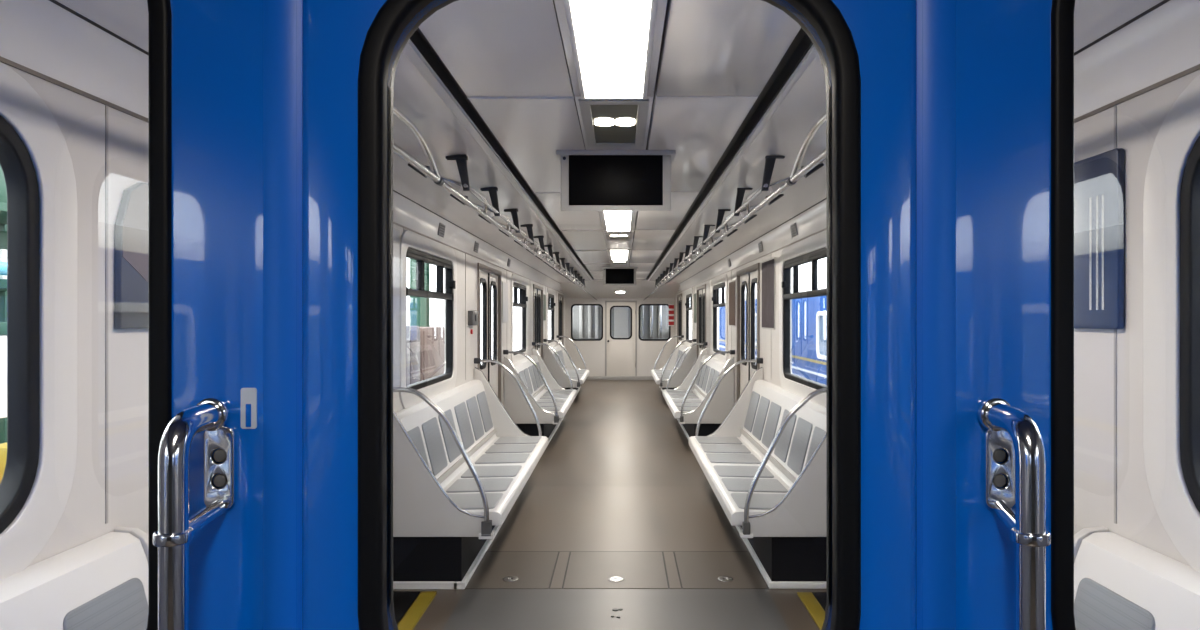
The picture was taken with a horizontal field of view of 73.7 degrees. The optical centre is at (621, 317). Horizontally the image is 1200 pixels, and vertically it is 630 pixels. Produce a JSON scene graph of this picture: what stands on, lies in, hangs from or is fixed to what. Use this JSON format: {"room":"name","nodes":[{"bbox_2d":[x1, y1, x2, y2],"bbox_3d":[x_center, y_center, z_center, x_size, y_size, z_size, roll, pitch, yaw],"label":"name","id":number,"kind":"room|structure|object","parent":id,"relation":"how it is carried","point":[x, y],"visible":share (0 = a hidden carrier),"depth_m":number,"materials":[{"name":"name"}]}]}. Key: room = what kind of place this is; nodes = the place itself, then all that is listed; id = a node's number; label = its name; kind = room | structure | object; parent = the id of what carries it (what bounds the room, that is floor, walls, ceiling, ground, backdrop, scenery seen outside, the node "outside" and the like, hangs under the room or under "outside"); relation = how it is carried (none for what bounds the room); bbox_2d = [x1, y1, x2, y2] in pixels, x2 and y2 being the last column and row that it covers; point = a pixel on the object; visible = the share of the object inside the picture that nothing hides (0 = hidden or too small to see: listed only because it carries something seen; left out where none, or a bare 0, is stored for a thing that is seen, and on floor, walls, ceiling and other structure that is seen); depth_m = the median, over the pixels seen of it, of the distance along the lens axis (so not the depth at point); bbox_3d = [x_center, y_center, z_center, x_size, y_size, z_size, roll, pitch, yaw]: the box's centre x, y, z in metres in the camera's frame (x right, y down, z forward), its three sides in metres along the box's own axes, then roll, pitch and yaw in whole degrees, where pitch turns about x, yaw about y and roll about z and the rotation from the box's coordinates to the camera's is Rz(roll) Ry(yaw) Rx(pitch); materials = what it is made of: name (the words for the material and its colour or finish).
{"room":"train carriage","nodes":[
{"label":"train carriage","id":0,"kind":"room"},
{"bbox_2d":[0,56,564,566],"bbox_3d":[-1.354,0.450,9.900,0.066,2.060,18.100,0,0,0],"label":"wall","id":1,"kind":"structure","parent":0,"point":[107,142],"depth_m":2.06,"materials":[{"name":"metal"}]},
{"bbox_2d":[0,62,76,579],"bbox_3d":[-1.343,0.015,1.330,0.058,1.120,1.210,0,0,0],"label":"window","id":2,"kind":"structure","parent":1,"relation":"in","point":[36,162],"depth_m":1.81,"materials":[{"name":"white plastic"}]},
{"bbox_2d":[114,182,147,328],"bbox_3d":[-1.316,-0.172,2.205,0.022,0.405,0.230,0,0,0],"label":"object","id":3,"kind":"object","parent":1,"relation":"attached to","point":[131,223],"visible":0.66,"depth_m":2.14,"materials":[{"name":"grey glass"}]},
{"bbox_2d":[393,228,399,386],"bbox_3d":[-1.322,-0.055,4.640,0.008,0.930,0.240,0,0,0],"label":"poster","id":4,"kind":"object","parent":1,"relation":"attached to","point":[396,233],"visible":0.49,"depth_m":4.68,"materials":[{"name":"white paper"}]},
{"bbox_2d":[399,230,456,408],"bbox_3d":[-1.331,0.015,5.580,0.081,1.110,1.630,0,0,0],"label":"window","id":5,"kind":"structure","parent":1,"relation":"in","point":[417,247],"depth_m":5.50,"materials":[{"name":"clear glass"}]},
{"bbox_2d":[468,311,477,325],"bbox_3d":[-1.302,0.005,7.030,0.051,0.130,0.260,0,0,0],"label":"intercom box","id":6,"kind":"object","parent":1,"relation":"attached to","point":[472,315],"visible":1,"depth_m":6.91,"materials":[{"name":"plastic"}]},
{"bbox_2d":[477,263,501,402],"bbox_3d":[-1.347,0.489,8.070,0.069,1.989,1.400,0,0,0],"label":"door","id":7,"kind":"structure","parent":1,"relation":"in","point":[489,277],"depth_m":8.19,"materials":[{"name":"metal"}]},
{"bbox_2d":[502,281,507,322],"bbox_3d":[-1.322,-0.170,9.090,0.008,0.460,0.420,0,0,0],"label":"poster","id":8,"kind":"object","parent":1,"relation":"attached to","point":[504,284],"visible":1,"depth_m":9.02,"materials":[{"name":"white paper"}]},
{"bbox_2d":[511,273,527,362],"bbox_3d":[-1.331,0.015,10.400,0.081,1.110,1.630,0,0,0],"label":"window","id":9,"kind":"structure","parent":1,"relation":"in","point":[518,282],"depth_m":10.72,"materials":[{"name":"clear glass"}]},
{"bbox_2d":[533,284,542,358],"bbox_3d":[-1.347,0.489,12.730,0.069,1.989,1.400,0,0,0],"label":"door","id":10,"kind":"structure","parent":1,"relation":"in","point":[537,290],"depth_m":12.87,"materials":[{"name":"metal"}]},
{"bbox_2d":[543,294,545,320],"bbox_3d":[-1.322,-0.170,13.725,0.008,0.460,0.450,0,0,0],"label":"poster","id":11,"kind":"object","parent":1,"relation":"attached to","point":[544,295],"visible":1,"depth_m":13.69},
{"bbox_2d":[547,288,555,346],"bbox_3d":[-1.331,0.015,15.020,0.081,1.110,1.630,0,0,0],"label":"window","id":12,"kind":"structure","parent":1,"relation":"in","point":[551,304],"depth_m":15.15,"materials":[{"name":"clear glass"}]},
{"bbox_2d":[558,293,563,345],"bbox_3d":[-1.347,0.489,17.450,0.069,1.989,1.400,0,0,0],"label":"door","id":13,"kind":"structure","parent":1,"relation":"in","point":[560,296],"depth_m":17.80,"materials":[{"name":"metal"}]},
{"bbox_2d":[0,0,1199,297],"bbox_3d":[-0.027,-0.682,9.967,2.720,0.455,18.085,0,0,0],"label":"ceiling","id":14,"kind":"structure","parent":0,"point":[733,84],"depth_m":2.82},
{"bbox_2d":[438,223,445,236],"bbox_3d":[-1.315,-0.639,5.850,0.026,0.091,0.170,0,0,0],"label":"ceiling vent","id":15,"kind":"object","parent":14,"relation":"in","point":[441,230],"visible":1,"depth_m":5.82,"materials":[{"name":"plastic"}]},
{"bbox_2d":[474,241,478,252],"bbox_3d":[-1.315,-0.639,7.250,0.026,0.091,0.170,0,0,0],"label":"ceiling vent","id":16,"kind":"object","parent":14,"relation":"in","point":[476,245],"visible":1,"depth_m":7.21,"materials":[{"name":"plastic"}]},
{"bbox_2d":[393,103,596,299],"bbox_3d":[-0.859,-0.585,10.002,0.407,0.360,17.901,0,0,1],"label":"handrail","id":17,"kind":"object","parent":14,"relation":"attached to","point":[433,174],"visible":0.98,"depth_m":4.45,"materials":[{"name":"grey metal"}]},
{"bbox_2d":[563,0,657,98],"bbox_3d":[-0.027,-0.781,2.290,0.232,0.013,1.116,0,0,0],"label":"recessed light","id":18,"kind":"object","parent":14,"relation":"in","point":[612,40],"visible":1,"depth_m":2.27,"materials":[{"name":"white plastic"}]},
{"bbox_2d":[578,99,649,146],"bbox_3d":[-0.027,-0.783,3.265,0.256,0.010,0.770,0,0,0],"label":"recessed light","id":19,"kind":"object","parent":14,"relation":"in","point":[606,122],"visible":1,"depth_m":3.19,"materials":[{"name":"white"}]},
{"bbox_2d":[556,150,675,210],"bbox_3d":[-0.027,-0.646,3.860,0.564,0.284,0.200,0,0,0],"label":"monitor","id":20,"kind":"object","parent":14,"relation":"hanging from","point":[591,180],"visible":1,"depth_m":3.78,"materials":[{"name":"black plastic"}]},
{"bbox_2d":[602,211,633,230],"bbox_3d":[-0.027,-0.781,6.475,0.232,0.013,1.486,0,0,0],"label":"recessed light","id":21,"kind":"object","parent":14,"relation":"in","point":[613,220],"visible":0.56,"depth_m":6.39,"materials":[{"name":"white plastic"}]},
{"bbox_2d":[605,232,631,240],"bbox_3d":[-0.027,-0.783,7.725,0.256,0.010,0.750,0,0,0],"label":"recessed light","id":22,"kind":"object","parent":14,"relation":"in","point":[610,236],"visible":1,"depth_m":7.75,"materials":[{"name":"white plastic"}]},
{"bbox_2d":[609,249,628,259],"bbox_3d":[-0.027,-0.781,10.000,0.232,0.013,1.536,0,0,0],"label":"recessed light","id":23,"kind":"object","parent":14,"relation":"in","point":[615,254],"visible":1,"depth_m":9.84,"materials":[{"name":"white plastic"}]},
{"bbox_2d":[610,260,628,263],"bbox_3d":[-0.027,-0.783,11.325,0.256,0.010,0.750,0,0,0],"label":"recessed light","id":24,"kind":"object","parent":14,"relation":"in","point":[611,261],"visible":0.99,"depth_m":11.21,"materials":[{"name":"white plastic"}]},
{"bbox_2d":[602,267,637,284],"bbox_3d":[-0.027,-0.646,12.650,0.564,0.284,0.200,0,0,0],"label":"monitor","id":25,"kind":"object","parent":14,"relation":"hanging from","point":[611,275],"visible":1,"depth_m":12.57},
{"bbox_2d":[615,290,625,292],"bbox_3d":[-0.027,-0.583,18.100,0.250,0.066,0.250,0,0,0],"label":"recessed light","id":26,"kind":"object","parent":14,"relation":"in","point":[616,291],"visible":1,"depth_m":18.03,"materials":[{"name":"white plastic"}]},
{"bbox_2d":[643,111,825,299],"bbox_3d":[0.804,-0.583,10.002,0.407,0.356,17.901,0,0,-1],"label":"handrail","id":27,"kind":"object","parent":14,"relation":"attached to","point":[813,165],"visible":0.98,"depth_m":4.64,"materials":[{"name":"grey metal"}]},
{"bbox_2d":[758,241,762,252],"bbox_3d":[1.262,-0.639,7.250,0.026,0.091,0.170,0,0,0],"label":"ceiling vent","id":28,"kind":"object","parent":14,"relation":"in","point":[760,245],"visible":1,"depth_m":7.21,"materials":[{"name":"plastic"}]},
{"bbox_2d":[790,223,797,236],"bbox_3d":[1.262,-0.639,5.850,0.026,0.091,0.170,0,0,0],"label":"ceiling vent","id":29,"kind":"object","parent":14,"relation":"in","point":[794,232],"visible":1,"depth_m":5.82,"materials":[{"name":"plastic"}]},
{"bbox_2d":[393,380,825,629],"bbox_3d":[-0.027,1.502,10.730,2.720,0.075,19.640,0,0,0],"label":"floor","id":30,"kind":"structure","parent":0,"point":[618,524],"depth_m":5.03,"materials":[{"name":"metal"}]},
{"bbox_2d":[0,526,147,629],"bbox_3d":[-0.991,1.018,1.538,0.675,0.936,1.145,0,0,0],"label":"bench","id":31,"kind":"object","parent":30,"relation":"on","point":[99,583],"visible":0.9,"depth_m":1.85,"materials":[{"name":"white paint"}]},
{"bbox_2d":[393,358,548,588],"bbox_3d":[-0.991,0.925,5.775,0.675,1.122,2.925,0,0,0],"label":"bench","id":32,"kind":"object","parent":30,"relation":"on","point":[461,463],"visible":0.94,"depth_m":4.65,"materials":[{"name":"white paint"}]},
{"bbox_2d":[481,520,491,535],"bbox_3d":[-0.731,1.141,4.338,0.052,0.079,0.048,0,0,0],"label":"socket","id":33,"kind":"object","parent":32,"relation":"attached to","point":[486,525],"depth_m":4.32,"materials":[{"name":"grey plastic"}]},
{"bbox_2d":[503,342,576,443],"bbox_3d":[-0.991,0.925,10.425,0.675,1.122,2.925,0,0,0],"label":"bench","id":34,"kind":"object","parent":30,"relation":"on","point":[550,402],"visible":0.94,"depth_m":9.23,"materials":[{"name":"white paint"}]},
{"bbox_2d":[554,415,558,422],"bbox_3d":[-0.731,1.141,8.988,0.052,0.079,0.048,0,0,0],"label":"socket","id":35,"kind":"object","parent":34,"relation":"attached to","point":[556,417],"depth_m":8.97,"materials":[{"name":"grey plastic"}]},
{"bbox_2d":[543,335,588,393],"bbox_3d":[-0.991,0.925,14.985,0.675,1.122,2.805,0,0,0],"label":"bench","id":36,"kind":"object","parent":30,"relation":"on","point":[578,376],"visible":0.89,"depth_m":13.62,"materials":[{"name":"white paint"}]},
{"bbox_2d":[651,335,695,390],"bbox_3d":[0.936,0.922,14.985,0.674,1.116,2.805,0,0,0],"label":"bench","id":37,"kind":"object","parent":30,"relation":"on","point":[661,376],"visible":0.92,"depth_m":13.62,"materials":[{"name":"white paint"}]},
{"bbox_2d":[662,342,734,439],"bbox_3d":[0.936,0.922,10.425,0.674,1.116,2.925,0,0,0],"label":"bench","id":38,"kind":"object","parent":30,"relation":"on","point":[686,402],"visible":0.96,"depth_m":9.09,"materials":[{"name":"white paint"}]},
{"bbox_2d":[688,358,825,588],"bbox_3d":[0.936,0.922,5.775,0.674,1.116,2.925,0,0,0],"label":"bench","id":39,"kind":"object","parent":30,"relation":"on","point":[764,465],"visible":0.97,"depth_m":4.88,"materials":[{"name":"white paint"}]},
{"bbox_2d":[742,521,749,534],"bbox_3d":[0.677,1.141,4.338,0.040,0.067,0.036,0,0,0],"label":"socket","id":40,"kind":"object","parent":39,"relation":"attached to","point":[745,524],"depth_m":4.32,"materials":[{"name":"grey metal"}]},
{"bbox_2d":[1074,526,1199,629],"bbox_3d":[0.933,1.015,1.538,0.669,0.930,1.145,0,0,0],"label":"bench","id":41,"kind":"object","parent":30,"relation":"on","point":[1121,583],"visible":0.9,"depth_m":1.87,"materials":[{"name":"white paint"}]},
{"bbox_2d":[170,0,1052,629],"bbox_3d":[-0.027,0.285,0.957,2.720,2.390,0.120,0,0,0],"label":"wall","id":42,"kind":"structure","parent":0,"point":[984,66],"depth_m":0.90,"materials":[{"name":"metal"}]},
{"bbox_2d":[146,0,171,629],"bbox_3d":[-0.830,-0.005,0.913,0.648,0.888,0.042,0,0,0],"label":"door frame","id":43,"kind":"structure","parent":42,"relation":"in","point":[159,11],"depth_m":0.89,"materials":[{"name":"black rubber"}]},
{"bbox_2d":[153,397,235,629],"bbox_3d":[-0.455,0.368,0.850,0.044,0.558,0.100,0,0,0],"label":"handle","id":44,"kind":"object","parent":42,"relation":"attached to","point":[176,529],"visible":1,"depth_m":0.81,"materials":[{"name":"silver metal"}]},
{"bbox_2d":[241,388,256,428],"bbox_3d":[-0.419,0.102,0.899,0.018,0.046,0.002,0,0,0],"label":"sticker","id":45,"kind":"object","parent":42,"relation":"attached to","point":[248,395],"visible":1,"depth_m":0.90,"materials":[{"name":"grey paint"}]},
{"bbox_2d":[246,404,250,426],"bbox_3d":[-0.419,0.110,0.898,0.006,0.026,0.001,0,0,0],"label":"print","id":46,"kind":"object","parent":45,"relation":"attached to","point":[248,406],"depth_m":0.90,"materials":[{"name":"blue paint"}]},
{"bbox_2d":[302,0,916,629],"bbox_3d":[-0.013,0.445,0.905,0.690,2.020,0.055,0,0,0],"label":"door","id":47,"kind":"structure","parent":42,"relation":"in","point":[352,50],"depth_m":0.89,"materials":[{"name":"blue paint"}]},
{"bbox_2d":[977,397,1050,629],"bbox_3d":[0.420,0.368,0.850,0.042,0.558,0.100,0,0,0],"label":"handle","id":48,"kind":"object","parent":42,"relation":"attached to","point":[1010,429],"visible":1,"depth_m":0.81,"materials":[{"name":"silver metal"}]},
{"bbox_2d":[1051,0,1075,629],"bbox_3d":[0.807,-0.005,0.913,0.648,0.888,0.042,0,0,0],"label":"door frame","id":49,"kind":"structure","parent":42,"relation":"in","point":[1062,11],"depth_m":0.89,"materials":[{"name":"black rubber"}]},
{"bbox_2d":[565,298,674,375],"bbox_3d":[-0.027,0.450,18.980,2.720,2.060,0.060,0,0,0],"label":"wall","id":50,"kind":"structure","parent":0,"point":[592,352],"depth_m":18.95,"materials":[{"name":"beige plastic"}]},
{"bbox_2d":[586,376,653,379],"bbox_3d":[-0.027,1.435,18.940,2.600,0.090,0.020,0,0,0],"label":"baseboard","id":51,"kind":"structure","parent":50,"relation":"attached to","point":[588,377],"depth_m":18.93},
{"bbox_2d":[571,304,668,340],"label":"windows","id":52,"kind":"structure","parent":50,"relation":"in","point":[587,319],"depth_m":20.30,"materials":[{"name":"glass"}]},
{"bbox_2d":[605,301,636,375],"bbox_3d":[-0.012,0.540,18.940,0.760,1.881,0.080,0,0,0],"label":"door","id":53,"kind":"structure","parent":50,"relation":"in","point":[620,353],"depth_m":18.94,"materials":[{"name":"white metal"}]},
{"bbox_2d":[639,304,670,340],"bbox_3d":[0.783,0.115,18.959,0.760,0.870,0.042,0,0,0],"label":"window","id":54,"kind":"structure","parent":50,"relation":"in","point":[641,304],"depth_m":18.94,"materials":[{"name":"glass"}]},
{"bbox_2d":[669,304,673,325],"bbox_3d":[1.178,-0.060,18.923,0.130,0.520,0.026,0,0,0],"label":"warning sign","id":55,"kind":"object","parent":50,"relation":"attached to","point":[671,306],"visible":1,"depth_m":18.91,"materials":[{"name":"red plastic"}]},
{"bbox_2d":[675,64,1199,566],"bbox_3d":[1.300,0.450,9.900,0.066,2.060,18.100,0,0,0],"label":"wall","id":56,"kind":"structure","parent":0,"point":[1112,492],"depth_m":2.06,"materials":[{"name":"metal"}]},
{"bbox_2d":[677,294,681,344],"bbox_3d":[1.294,0.489,17.450,0.069,1.989,1.400,0,0,0],"label":"door","id":57,"kind":"structure","parent":56,"relation":"in","point":[679,297],"depth_m":17.94,"materials":[{"name":"metal"}]},
{"bbox_2d":[685,288,692,346],"bbox_3d":[1.280,0.015,15.020,0.075,1.110,1.630,0,0,0],"label":"window","id":58,"kind":"structure","parent":56,"relation":"in","point":[689,292],"depth_m":15.19,"materials":[{"name":"clear glass"}]},
{"bbox_2d":[694,293,696,322],"bbox_3d":[1.268,-0.160,13.740,0.008,0.520,0.480,0,0,0],"label":"poster","id":59,"kind":"object","parent":56,"relation":"attached to","point":[695,294],"visible":1,"depth_m":13.66,"materials":[{"name":"grey paper"}]},
{"bbox_2d":[694,294,695,322],"bbox_3d":[1.264,-0.160,13.740,0.002,0.496,0.456,0,0,0],"label":"print","id":60,"kind":"object","parent":59,"relation":"attached to","point":[694,294],"depth_m":13.75},
{"bbox_2d":[697,284,705,357],"bbox_3d":[1.294,0.489,12.730,0.069,1.989,1.400,0,0,0],"label":"door","id":61,"kind":"structure","parent":56,"relation":"in","point":[701,290],"depth_m":12.85,"materials":[{"name":"metal"}]},
{"bbox_2d":[711,273,727,362],"bbox_3d":[1.280,0.015,10.400,0.075,1.110,1.630,0,0,0],"label":"window","id":62,"kind":"structure","parent":56,"relation":"in","point":[719,290],"depth_m":10.54,"materials":[{"name":"clear glass"}]},
{"bbox_2d":[729,280,735,326],"bbox_3d":[1.268,-0.160,9.150,0.008,0.520,0.540,0,0,0],"label":"poster","id":63,"kind":"object","parent":56,"relation":"attached to","point":[732,284],"visible":0.86,"depth_m":9.11,"materials":[{"name":"paper"}]},
{"bbox_2d":[736,263,759,400],"bbox_3d":[1.294,0.489,8.070,0.069,1.989,1.400,0,0,0],"label":"door","id":64,"kind":"structure","parent":56,"relation":"in","point":[748,277],"depth_m":8.20,"materials":[{"name":"metal"}]},
{"bbox_2d":[762,257,774,329],"bbox_3d":[1.268,-0.200,6.920,0.008,0.600,0.600,0,0,0],"label":"poster","id":65,"kind":"object","parent":56,"relation":"attached to","point":[768,266],"visible":1,"depth_m":6.88,"materials":[{"name":"grey"}]},
{"bbox_2d":[779,230,825,406],"bbox_3d":[1.280,0.015,5.580,0.075,1.110,1.630,0,0,0],"label":"window","id":66,"kind":"structure","parent":56,"relation":"in","point":[812,249],"depth_m":5.89,"materials":[{"name":"white plastic"}]},
{"bbox_2d":[1074,148,1124,328],"bbox_3d":[1.262,-0.200,2.135,0.022,0.460,0.230,0,0,0],"label":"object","id":67,"kind":"object","parent":56,"relation":"attached to","point":[1099,180],"visible":0.77,"depth_m":2.09,"materials":[{"name":"glass"}]},
{"bbox_2d":[1143,75,1199,571],"bbox_3d":[1.289,0.015,1.330,0.058,1.120,1.210,0,0,0],"label":"window","id":68,"kind":"structure","parent":56,"relation":"in","point":[1171,204],"depth_m":1.83,"materials":[{"name":"white plastic"}]},
{"label":"outside","id":69,"kind":"structure","parent":0,"visible":0},
{"bbox_3d":[-0.027,2.605,10.000,18.000,0.050,44.000,0,0,0],"label":"floor","id":70,"kind":"structure","parent":69,"visible":0},
{"bbox_2d":[0,165,6,443],"bbox_3d":[-3.127,0.730,3.900,0.460,3.700,0.800,0,0,0],"label":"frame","id":71,"kind":"object","parent":70,"relation":"on","point":[3,192],"visible":0.11,"depth_m":4.02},
{"bbox_2d":[0,202,6,223],"bbox_3d":[-3.127,-0.520,3.900,0.460,0.040,0.800,0,0,0],"label":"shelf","id":72,"kind":"object","parent":71,"relation":"attached to","point":[3,205],"depth_m":3.85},
{"bbox_2d":[0,279,6,290],"bbox_3d":[-3.127,-0.160,3.900,0.460,0.040,0.800,0,0,0],"label":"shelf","id":73,"kind":"object","parent":71,"relation":"attached to","point":[3,282],"depth_m":3.76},
{"bbox_2d":[0,322,6,417],"bbox_3d":[-2.847,1.300,3.660,0.060,2.560,0.660,0,0,0],"label":"whiteboard","id":74,"kind":"object","parent":70,"relation":"on","point":[3,325],"visible":0.06,"depth_m":3.66,"materials":[{"name":"white"}]},
{"bbox_2d":[0,442,6,482],"bbox_3d":[-2.617,1.565,3.800,0.380,2.030,1.000,0,0,0],"label":"crate","id":75,"kind":"object","parent":70,"relation":"on","point":[3,446],"visible":0.02,"depth_m":3.40,"materials":[{"name":"yellow paint"}]},
{"bbox_2d":[0,262,6,274],"bbox_3d":[-2.777,1.165,5.250,0.060,2.830,7.500,0,0,0],"label":"pipe","id":76,"kind":"object","parent":70,"relation":"on","point":[3,265],"visible":0.02,"depth_m":3.56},
{"bbox_2d":[5,224,6,442],"bbox_3d":[-3.327,0.230,4.550,0.400,4.700,0.400,0,0,0],"label":"steel column","id":77,"kind":"structure","parent":70,"relation":"on","point":[5,224],"depth_m":4.42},
{"bbox_2d":[406,326,419,384],"bbox_3d":[-2.867,1.345,10.075,0.420,2.470,1.050,0,0,0],"label":"tall cabinet","id":78,"kind":"object","parent":70,"relation":"on","point":[412,332],"visible":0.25,"depth_m":10.17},
{"bbox_2d":[410,259,429,326],"bbox_3d":[-3.327,0.230,13.200,0.400,4.700,0.400,0,0,0],"label":"building","id":79,"kind":"structure","parent":70,"relation":"on","point":[419,306],"depth_m":13.07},
{"bbox_2d":[419,327,444,380],"bbox_3d":[-2.867,1.360,11.425,0.420,2.440,1.350,0,0,0],"label":"locker","id":80,"kind":"object","parent":70,"relation":"on","point":[432,339],"visible":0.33,"depth_m":11.21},
{"bbox_2d":[722,280,825,384],"bbox_3d":[4.217,0.940,6.000,2.612,3.280,36.000,0,0,0],"label":"carriage","id":81,"kind":"object","parent":70,"relation":"on","point":[808,314],"visible":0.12,"depth_m":12.57,"materials":[{"name":"blue paint"}]},
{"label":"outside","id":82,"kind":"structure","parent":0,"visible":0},
{"bbox_2d":[406,283,444,328],"bbox_3d":[-7.002,0.730,10.000,0.150,3.700,44.000,0,0,0],"label":"wall","id":83,"kind":"structure","parent":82,"point":[437,306],"depth_m":30.06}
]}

